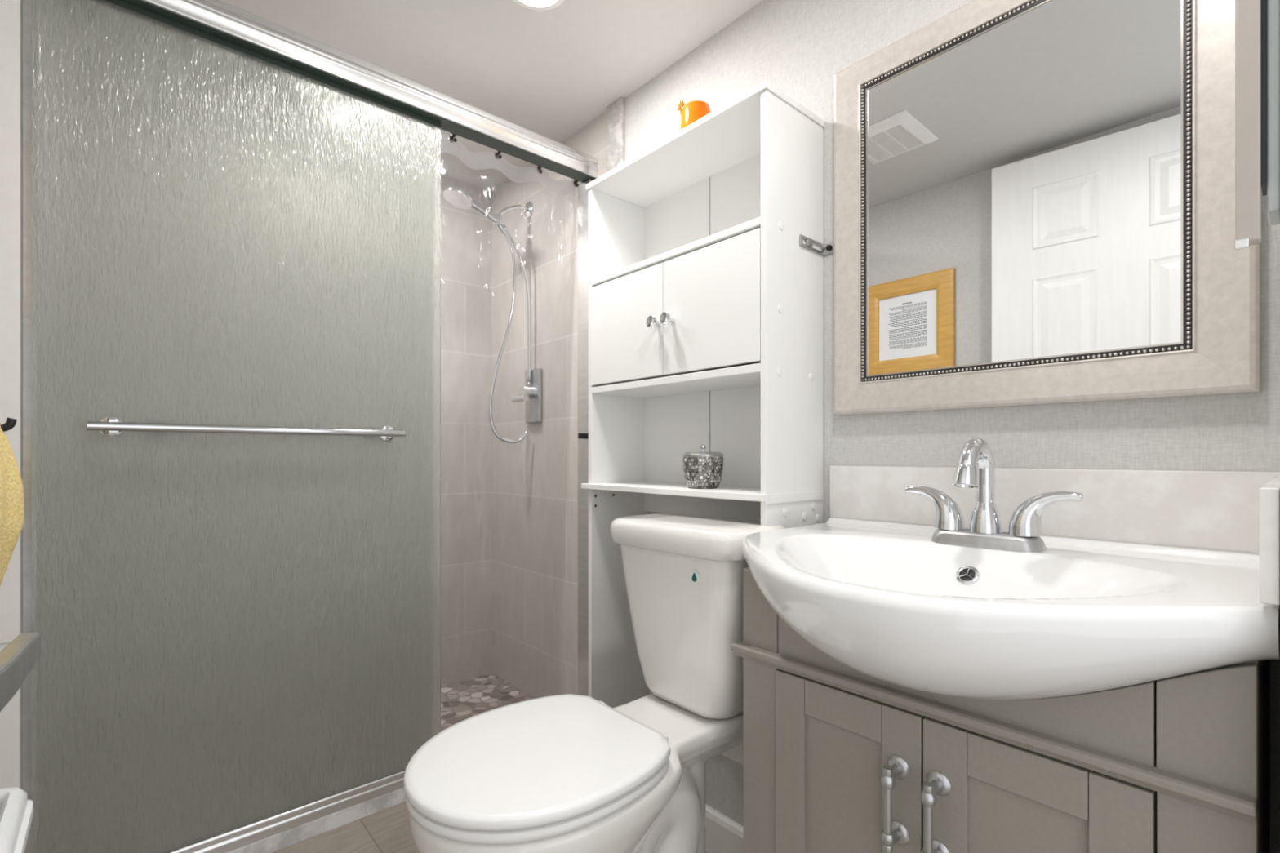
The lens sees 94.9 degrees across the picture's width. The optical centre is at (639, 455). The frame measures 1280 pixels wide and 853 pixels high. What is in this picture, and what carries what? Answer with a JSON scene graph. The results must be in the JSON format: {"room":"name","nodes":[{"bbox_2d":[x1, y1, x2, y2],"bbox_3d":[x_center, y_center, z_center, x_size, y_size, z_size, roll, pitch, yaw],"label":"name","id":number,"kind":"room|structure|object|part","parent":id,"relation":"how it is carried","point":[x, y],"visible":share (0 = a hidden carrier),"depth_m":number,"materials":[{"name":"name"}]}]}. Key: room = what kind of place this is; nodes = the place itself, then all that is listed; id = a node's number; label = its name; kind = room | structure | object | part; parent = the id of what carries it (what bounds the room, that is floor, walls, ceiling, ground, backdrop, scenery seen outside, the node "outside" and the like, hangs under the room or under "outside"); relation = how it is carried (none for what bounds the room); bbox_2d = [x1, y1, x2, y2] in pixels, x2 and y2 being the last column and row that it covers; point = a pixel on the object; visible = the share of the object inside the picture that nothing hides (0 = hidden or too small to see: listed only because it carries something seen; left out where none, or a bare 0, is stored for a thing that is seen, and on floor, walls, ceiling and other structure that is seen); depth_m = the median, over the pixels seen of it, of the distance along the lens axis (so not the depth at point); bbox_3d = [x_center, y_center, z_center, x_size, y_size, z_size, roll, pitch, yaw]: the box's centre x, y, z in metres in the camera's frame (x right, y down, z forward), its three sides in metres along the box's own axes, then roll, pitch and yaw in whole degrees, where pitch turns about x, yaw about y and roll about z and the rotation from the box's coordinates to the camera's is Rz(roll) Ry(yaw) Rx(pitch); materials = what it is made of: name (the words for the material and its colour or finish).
{"room":"bathroom","nodes":[
{"label":"bathroom","id":0,"kind":"room"},
{"bbox_2d":[0,0,21,788],"bbox_3d":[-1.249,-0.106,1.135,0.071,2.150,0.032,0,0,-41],"label":"wall","id":1,"kind":"structure","parent":0,"point":[10,10],"depth_m":1.14,"materials":[{"name":"white paint"}]},
{"bbox_2d":[21,0,598,852],"bbox_3d":[-0.705,-0.059,1.629,1.397,1.974,0.114,0,0,-41],"label":"shower door frame","id":2,"kind":"object","parent":1,"relation":"attached to","point":[220,19],"visible":0.65,"depth_m":1.49,"materials":[{"name":"metal"}]},
{"bbox_2d":[31,0,440,852],"bbox_3d":[-0.883,-0.044,1.429,0.835,1.852,0.052,0,0,-41],"label":"door","id":3,"kind":"structure","parent":2,"relation":"in","point":[236,249],"depth_m":1.37,"materials":[{"name":"grey glass"}]},
{"bbox_3d":[-1.108,-0.060,1.230,0.041,0.041,0.034,0,0,-41],"label":"bar post","id":4,"kind":"part","parent":3,"relation":"part of","materials":[{"name":"silver metal"}]},
{"bbox_3d":[-0.685,-0.060,1.605,0.041,0.041,0.034,0,0,-41],"label":"bar post","id":5,"kind":"part","parent":3,"relation":"part of","materials":[{"name":"silver metal"}]},
{"bbox_3d":[-0.692,-1.008,1.614,1.397,0.078,0.075,0,0,-41],"label":"header rail","id":6,"kind":"part","parent":2,"relation":"part of","materials":[{"name":"metal"}]},
{"bbox_2d":[440,176,491,685],"bbox_3d":[-1.244,-0.075,2.182,1.472,2.212,0.075,0,0,-41],"label":"wall","id":7,"kind":"structure","parent":0,"point":[465,233],"depth_m":2.56,"materials":[{"name":"tile"}]},
{"bbox_2d":[440,672,535,731],"bbox_3d":[-0.971,1.004,1.930,1.398,0.055,0.665,0,0,-41],"label":"floor","id":8,"kind":"structure","parent":0,"point":[460,700],"depth_m":2.37,"materials":[{"name":"stone"}]},
{"bbox_2d":[224,786,405,852],"bbox_3d":[-0.722,0.961,1.648,1.398,0.066,0.088,0,0,-41],"label":"shower curb","id":9,"kind":"object","parent":8,"relation":"on","point":[272,843],"visible":0.1,"depth_m":1.51,"materials":[{"name":"stone"}]},
{"bbox_2d":[271,800,707,852],"bbox_3d":[0.178,1.000,0.520,1.544,0.062,2.794,0,0,-41],"label":"floor","id":10,"kind":"structure","parent":0,"point":[388,830],"depth_m":1.49,"materials":[{"name":"beige tile"}]},
{"bbox_2d":[0,786,33,852],"bbox_3d":[-0.735,0.686,0.614,0.125,0.565,0.236,0,0,-41],"label":"storage bin","id":11,"kind":"object","parent":10,"relation":"on","point":[16,812],"visible":1,"depth_m":0.67,"materials":[{"name":"white plastic"}]},
{"bbox_2d":[403,513,785,852],"bbox_3d":[-0.071,0.562,1.148,0.759,0.827,0.416,0,0,-41],"label":"toilet","id":12,"kind":"object","parent":10,"relation":"on","point":[566,773],"visible":0.96,"depth_m":1.12,"materials":[{"name":"glazed porcelain"},{"name":"plastic"}]},
{"bbox_3d":[-0.188,0.542,1.026,0.418,0.019,0.384,0,0,-41],"label":"seat","id":13,"kind":"part","parent":12,"relation":"part of","materials":[{"name":"plastic"}]},
{"bbox_3d":[-0.188,0.520,1.025,0.422,0.022,0.388,0,0,-41],"label":"lid","id":14,"kind":"part","parent":12,"relation":"part of","materials":[{"name":"plastic"}]},
{"bbox_3d":[-0.062,0.761,1.137,0.741,0.430,0.380,0,0,-41],"label":"bowl","id":15,"kind":"part","parent":12,"relation":"part of","materials":[{"name":"white ceramic"}]},
{"bbox_3d":[0.127,0.374,1.337,0.208,0.332,0.355,0,0,-41],"label":"tank","id":16,"kind":"part","parent":12,"relation":"part of","materials":[{"name":"white ceramic"}]},
{"bbox_3d":[0.121,0.178,1.332,0.225,0.059,0.395,0,0,-41],"label":"tank lid","id":17,"kind":"part","parent":12,"relation":"part of","materials":[{"name":"white ceramic"}]},
{"bbox_2d":[581,80,824,707],"bbox_3d":[0.126,0.089,1.550,0.254,1.760,0.651,0,0,-41],"label":"storage cabinet","id":18,"kind":"object","parent":10,"relation":"on","point":[705,298],"visible":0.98,"depth_m":1.51,"materials":[{"name":"white wood"}]},
{"bbox_3d":[-0.063,0.097,1.786,0.223,1.744,0.016,0,0,-41],"label":"panel","id":19,"kind":"part","parent":18,"relation":"part of","materials":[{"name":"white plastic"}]},
{"bbox_3d":[-0.037,-0.344,1.598,0.015,0.284,0.299,0,0,-41],"label":"door","id":20,"kind":"part","parent":18,"relation":"part of","materials":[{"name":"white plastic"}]},
{"bbox_3d":[0.036,-0.335,1.482,0.029,0.032,0.032,0,0,-41],"label":"knob","id":21,"kind":"part","parent":18,"relation":"part of","materials":[{"name":"silver metal"}]},
{"bbox_3d":[0.069,-0.335,1.445,0.029,0.032,0.032,0,0,-41],"label":"knob","id":22,"kind":"part","parent":18,"relation":"part of","materials":[{"name":"silver metal"}]},
{"bbox_2d":[591,363,760,398],"bbox_3d":[0.135,-0.188,1.550,0.206,0.019,0.601,0,0,-41],"label":"shelf","id":23,"kind":"object","parent":18,"relation":"attached to","point":[745,379],"depth_m":1.53,"materials":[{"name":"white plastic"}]},
{"bbox_2d":[591,217,760,286],"bbox_3d":[0.135,-0.502,1.550,0.206,0.016,0.601,0,0,-41],"label":"shelf","id":24,"kind":"object","parent":18,"relation":"attached to","point":[753,226],"depth_m":1.44,"materials":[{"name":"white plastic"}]},
{"bbox_2d":[593,481,760,493],"bbox_3d":[0.135,0.090,1.550,0.206,0.015,0.601,0,0,-41],"label":"shelf","id":25,"kind":"object","parent":18,"relation":"attached to","point":[599,487],"depth_m":1.56,"materials":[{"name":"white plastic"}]},
{"bbox_3d":[0.107,-0.347,1.744,0.009,0.858,0.272,0,0,-41],"label":"panel","id":26,"kind":"part","parent":18,"relation":"part of","materials":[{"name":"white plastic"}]},
{"bbox_2d":[677,99,711,129],"bbox_3d":[0.147,-0.866,1.541,0.082,0.150,0.082,0,0,-14],"label":"pot","id":27,"kind":"object","parent":18,"relation":"on","point":[693,111],"visible":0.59,"depth_m":1.51,"materials":[{"name":"orange ceramic"}]},
{"bbox_3d":[0.111,-0.914,1.559,0.010,0.053,0.028,0,0,-41],"label":"flower","id":28,"kind":"part","parent":27,"relation":"part of","materials":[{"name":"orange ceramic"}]},
{"bbox_3d":[0.216,0.136,1.621,0.009,0.078,0.601,0,0,-41],"label":"panel","id":29,"kind":"part","parent":18,"relation":"part of","materials":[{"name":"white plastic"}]},
{"bbox_2d":[682,444,724,488],"bbox_3d":[0.159,0.027,1.481,0.104,0.111,0.104,0,0,-41],"label":"jar","id":30,"kind":"object","parent":18,"relation":"on","point":[703,469],"visible":1,"depth_m":1.44,"materials":[{"name":"silver metal"}]},
{"bbox_3d":[0.159,-0.003,1.481,0.103,0.012,0.103,0,0,-41],"label":"lid","id":31,"kind":"part","parent":30,"relation":"part of","materials":[{"name":"silver metal"}]},
{"bbox_3d":[0.159,-0.019,1.481,0.014,0.019,0.014,0,0,-41],"label":"lid knob","id":32,"kind":"part","parent":30,"relation":"part of","materials":[{"name":"silver metal"}]},
{"bbox_3d":[0.162,-0.344,1.373,0.015,0.284,0.298,0,0,-41],"label":"door","id":33,"kind":"part","parent":18,"relation":"part of","materials":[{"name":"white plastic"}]},
{"bbox_3d":[0.307,-0.347,1.518,0.009,0.858,0.325,0,0,-41],"label":"panel","id":34,"kind":"part","parent":18,"relation":"part of","materials":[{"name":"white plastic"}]},
{"bbox_3d":[0.346,0.097,1.324,0.223,1.744,0.016,0,0,-41],"label":"panel","id":35,"kind":"part","parent":18,"relation":"part of","materials":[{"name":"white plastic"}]},
{"bbox_2d":[730,566,1270,852],"bbox_3d":[0.523,0.588,0.963,0.403,0.761,0.685,0,0,-41],"label":"vanity cabinet","id":36,"kind":"object","parent":10,"relation":"on","point":[838,757],"visible":0.77,"depth_m":0.80,"materials":[{"name":"beige paint"}]},
{"bbox_3d":[0.226,0.293,1.086,0.015,0.159,0.076,0,0,-41],"label":"apron panel","id":37,"kind":"part","parent":36,"relation":"part of","materials":[{"name":"beige paint"}]},
{"bbox_3d":[0.332,0.634,0.958,0.003,0.385,0.136,0,0,-41],"label":"door panel","id":38,"kind":"part","parent":36,"relation":"part of","materials":[{"name":"beige paint"}]},
{"bbox_3d":[0.330,0.634,0.955,0.012,0.502,0.254,0,0,-41],"label":"door","id":39,"kind":"part","parent":36,"relation":"part of","materials":[{"name":"beige paint"}]},
{"bbox_3d":[0.371,0.516,0.865,0.045,0.132,0.034,0,0,-41],"label":"handle","id":40,"kind":"part","parent":36,"relation":"part of","materials":[{"name":"silver metal"}]},
{"bbox_3d":[0.409,0.516,0.822,0.045,0.132,0.034,0,0,-41],"label":"handle","id":41,"kind":"part","parent":36,"relation":"part of","materials":[{"name":"silver metal"}]},
{"bbox_3d":[0.421,0.315,0.865,0.015,0.116,0.510,0,0,-41],"label":"apron panel","id":42,"kind":"part","parent":36,"relation":"part of","materials":[{"name":"beige paint"}]},
{"bbox_3d":[0.410,0.367,0.863,0.035,0.025,0.685,0,0,-41],"label":"waist moulding","id":43,"kind":"part","parent":36,"relation":"part of","materials":[{"name":"beige paint"}]},
{"bbox_2d":[742,517,1279,699],"bbox_3d":[0.469,0.238,0.903,0.564,0.191,0.699,0,0,-41],"label":"sink","id":44,"kind":"object","parent":36,"relation":"in","point":[885,601],"visible":0.94,"depth_m":0.70,"materials":[{"name":"white ceramic"}]},
{"bbox_2d":[905,438,1083,552],"bbox_3d":[0.561,0.065,0.977,0.142,0.186,0.271,0,0,-41],"label":"faucet","id":45,"kind":"object","parent":44,"relation":"on","point":[975,468],"visible":1,"depth_m":0.98,"materials":[{"name":"silver metal"}]},
{"bbox_3d":[0.534,0.094,1.066,0.049,0.074,0.100,0,0,-41],"label":"lever handle","id":46,"kind":"part","parent":45,"relation":"part of","materials":[{"name":"silver metal"}]},
{"bbox_3d":[0.559,0.029,0.975,0.111,0.114,0.027,0,0,-41],"label":"spout","id":47,"kind":"part","parent":45,"relation":"part of","materials":[{"name":"silver metal"}]},
{"bbox_3d":[0.590,0.106,1.003,0.050,0.050,0.050,0,0,-41],"label":"spout","id":48,"kind":"part","parent":45,"relation":"part of","materials":[{"name":"silver metal"}]},
{"bbox_3d":[0.590,0.144,1.003,0.065,0.028,0.170,0,0,-41],"label":"plate","id":49,"kind":"part","parent":45,"relation":"part of","materials":[{"name":"silver metal"}]},
{"bbox_3d":[0.646,0.094,0.939,0.049,0.074,0.100,0,0,-41],"label":"lever handle","id":50,"kind":"part","parent":45,"relation":"part of","materials":[{"name":"silver metal"}]},
{"bbox_2d":[1258,477,1279,604],"bbox_3d":[0.760,0.088,0.702,0.394,0.113,0.014,0,0,-41],"label":"side splash","id":51,"kind":"object","parent":44,"relation":"on","point":[1269,493],"visible":1,"depth_m":0.57,"materials":[{"name":"ceramic"}]},
{"bbox_3d":[0.502,0.634,0.765,0.003,0.385,0.136,0,0,-41],"label":"door panel","id":52,"kind":"part","parent":36,"relation":"part of","materials":[{"name":"beige paint"}]},
{"bbox_3d":[0.500,0.634,0.763,0.012,0.502,0.254,0,0,-41],"label":"door","id":53,"kind":"part","parent":36,"relation":"part of","materials":[{"name":"beige paint"}]},
{"bbox_3d":[0.618,0.295,0.643,0.015,0.154,0.079,0,0,-41],"label":"apron panel","id":54,"kind":"part","parent":36,"relation":"part of","materials":[{"name":"beige paint"}]},
{"bbox_3d":[0.769,0.588,0.736,0.335,0.761,0.018,0,0,-41],"label":"panel","id":55,"kind":"part","parent":36,"relation":"part of","materials":[{"name":"black paint"}]},
{"bbox_2d":[220,0,763,192],"bbox_3d":[-0.391,-1.206,1.220,1.619,0.050,2.646,0,0,-41],"label":"ceiling","id":56,"kind":"structure","parent":0,"point":[550,73],"depth_m":1.68,"materials":[{"name":"paint"}]},
{"bbox_2d":[512,0,564,10],"bbox_3d":[-0.262,-1.177,1.474,0.165,0.009,0.165,0,0,-41],"label":"recessed light","id":57,"kind":"object","parent":56,"relation":"in","point":[536,5],"visible":1,"depth_m":1.53,"materials":[{"name":"white paint"}]},
{"bbox_2d":[705,754,743,826],"bbox_3d":[0.309,0.816,1.417,0.159,0.306,0.288,0,0,-41],"label":"wall","id":58,"kind":"structure","parent":0,"point":[724,776],"depth_m":1.41,"materials":[{"name":"grey paint"}]},
{"bbox_2d":[705,804,743,852],"bbox_3d":[0.243,0.918,1.358,0.019,0.101,0.288,0,0,-41],"label":"baseboard","id":59,"kind":"structure","parent":58,"relation":"attached to","point":[723,834],"depth_m":1.40,"materials":[{"name":"white paint"}]},
{"bbox_2d":[720,742,743,765],"bbox_3d":[0.306,0.685,1.414,0.168,0.072,0.288,0,0,-41],"label":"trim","id":60,"kind":"structure","parent":58,"relation":"attached to","point":[736,753],"depth_m":1.38,"materials":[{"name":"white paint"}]},
{"bbox_2d":[491,0,1279,852],"bbox_3d":[0.179,-0.075,1.741,0.075,2.212,2.621,0,0,-41],"label":"wall","id":61,"kind":"structure","parent":0,"point":[797,46],"depth_m":1.55,"materials":[{"name":"white paint"}]},
{"bbox_2d":[443,186,533,444],"bbox_3d":[-0.585,-0.539,2.276,0.358,0.986,0.112,0,0,-41],"label":"shower","id":62,"kind":"object","parent":61,"relation":"attached to","point":[456,197],"visible":1,"depth_m":2.31,"materials":[{"name":"silver metal"}]},
{"bbox_3d":[-0.590,-0.921,2.272,0.163,0.105,0.035,0,0,-41],"label":"handle","id":63,"kind":"part","parent":62,"relation":"part of","materials":[{"name":"silver metal"}]},
{"bbox_3d":[-0.505,-0.973,2.347,0.143,0.075,0.021,0,0,-41],"label":"shower arm","id":64,"kind":"part","parent":62,"relation":"part of","materials":[{"name":"silver metal"}]},
{"bbox_2d":[511,368,542,422],"bbox_3d":[-0.451,-0.237,2.333,0.082,0.212,0.105,0,0,-41],"label":"shower valve","id":65,"kind":"object","parent":61,"relation":"attached to","point":[531,395],"visible":0.95,"depth_m":2.32,"materials":[{"name":"silver metal"}]},
{"bbox_3d":[-0.473,-0.223,2.318,0.028,0.027,0.094,0,0,-41],"label":"lever","id":66,"kind":"part","parent":65,"relation":"part of","materials":[{"name":"silver metal"}]},
{"bbox_3d":[-0.427,-0.237,2.354,0.018,0.212,0.105,0,0,-41],"label":"valve plate","id":67,"kind":"part","parent":65,"relation":"part of","materials":[{"name":"silver metal"}]},
{"bbox_2d":[606,97,624,173],"bbox_3d":[-0.082,-0.341,1.968,0.015,1.681,0.081,0,0,-41],"label":"trim","id":68,"kind":"structure","parent":61,"relation":"attached to","point":[615,111],"depth_m":1.95,"materials":[{"name":"tile"}]},
{"bbox_2d":[800,234,834,255],"bbox_3d":[0.408,-0.485,1.346,0.101,0.025,0.032,0,0,-41],"label":"bracket","id":69,"kind":"object","parent":61,"relation":"attached to","point":[829,247],"visible":0.95,"depth_m":1.37,"materials":[{"name":"silver metal"}]},
{"bbox_2d":[834,0,1260,415],"bbox_3d":[0.674,-0.482,1.101,0.030,0.781,0.672,0,0,-41],"label":"wall mirror","id":70,"kind":"object","parent":61,"relation":"attached to","point":[1034,200],"visible":1,"depth_m":1.05,"materials":[{"name":"beige wood"}]},
{"bbox_2d":[867,0,1180,375],"bbox_3d":[0.675,-0.490,1.106,0.011,0.654,0.534,0,0,-41],"label":"mirror glass","id":71,"kind":"object","parent":70,"relation":"attached to","point":[1024,161],"depth_m":1.06,"materials":[{"name":"silver"}]},
{"bbox_2d":[830,466,1279,554],"bbox_3d":[0.683,0.085,1.101,0.016,0.121,0.715,0,0,-41],"label":"backsplash","id":72,"kind":"structure","parent":61,"relation":"attached to","point":[1211,510],"depth_m":0.99,"materials":[{"name":"tile"}]},
{"bbox_3d":[-0.747,-1.019,1.676,1.398,0.022,0.023,0,0,-41],"label":"curtain rod","id":73,"kind":"object","parent":61,"relation":"attached to","visible":0},
{"bbox_2d":[450,133,457,142],"bbox_3d":[-0.583,-1.001,1.818,0.023,0.071,0.039,0,0,-41],"label":"curtain hook","id":74,"kind":"object","parent":73,"relation":"hanging from","point":[455,140],"visible":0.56,"depth_m":1.81,"materials":[{"name":"brown metal"}]},
{"bbox_2d":[496,150,502,158],"bbox_3d":[-0.468,-1.001,1.920,0.023,0.071,0.039,0,0,-41],"label":"curtain hook","id":75,"kind":"object","parent":73,"relation":"hanging from","point":[498,152],"visible":0.41,"depth_m":1.91,"materials":[{"name":"brown metal"}]},
{"bbox_2d":[440,134,577,195],"bbox_3d":[-0.739,-0.083,1.684,1.349,1.815,0.046,0,0,-41],"label":"shower curtain","id":76,"kind":"object","parent":73,"relation":"hanging from","point":[475,161],"visible":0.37,"depth_m":1.95,"materials":[{"name":"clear plastic"}]},
{"bbox_3d":[-0.712,-0.106,0.418,0.075,2.150,1.819,0,0,-41],"label":"wall","id":77,"kind":"structure","parent":0,"visible":0},
{"bbox_2d":[0,417,17,431],"bbox_3d":[-0.891,-0.037,0.763,0.113,0.030,0.030,0,0,-41],"label":"towel hook","id":78,"kind":"object","parent":77,"relation":"attached to","point":[10,424],"visible":1,"depth_m":0.79,"materials":[{"name":"black metal"}]},
{"bbox_2d":[0,423,23,586],"bbox_3d":[-0.883,0.096,0.769,0.108,0.289,0.216,0,0,-41],"label":"hand towel","id":79,"kind":"object","parent":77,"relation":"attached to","point":[11,490],"visible":1,"depth_m":0.78,"materials":[{"name":"yellow fabric"}]},
{"bbox_2d":[0,631,40,711],"bbox_3d":[-0.377,-0.086,0.222,0.100,2.090,0.807,0,0,-36],"label":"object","id":80,"kind":"structure","parent":77,"relation":"in","point":[18,657],"depth_m":0.48,"materials":[{"name":"white paint"}]},
{"bbox_3d":[0.816,-0.106,0.648,0.419,2.150,0.140,0,0,-41],"label":"wall","id":81,"kind":"structure","parent":0,"visible":0},
{"bbox_2d":[1234,0,1279,249],"bbox_3d":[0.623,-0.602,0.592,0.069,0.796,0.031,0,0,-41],"label":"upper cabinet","id":82,"kind":"object","parent":81,"relation":"attached to","point":[1257,22],"visible":1,"depth_m":0.57,"materials":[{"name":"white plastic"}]},
{"bbox_3d":[0.605,-0.605,0.584,0.020,0.790,0.018,0,0,-41],"label":"door","id":83,"kind":"part","parent":82,"relation":"part of","materials":[{"name":"beige wood"}]}
]}

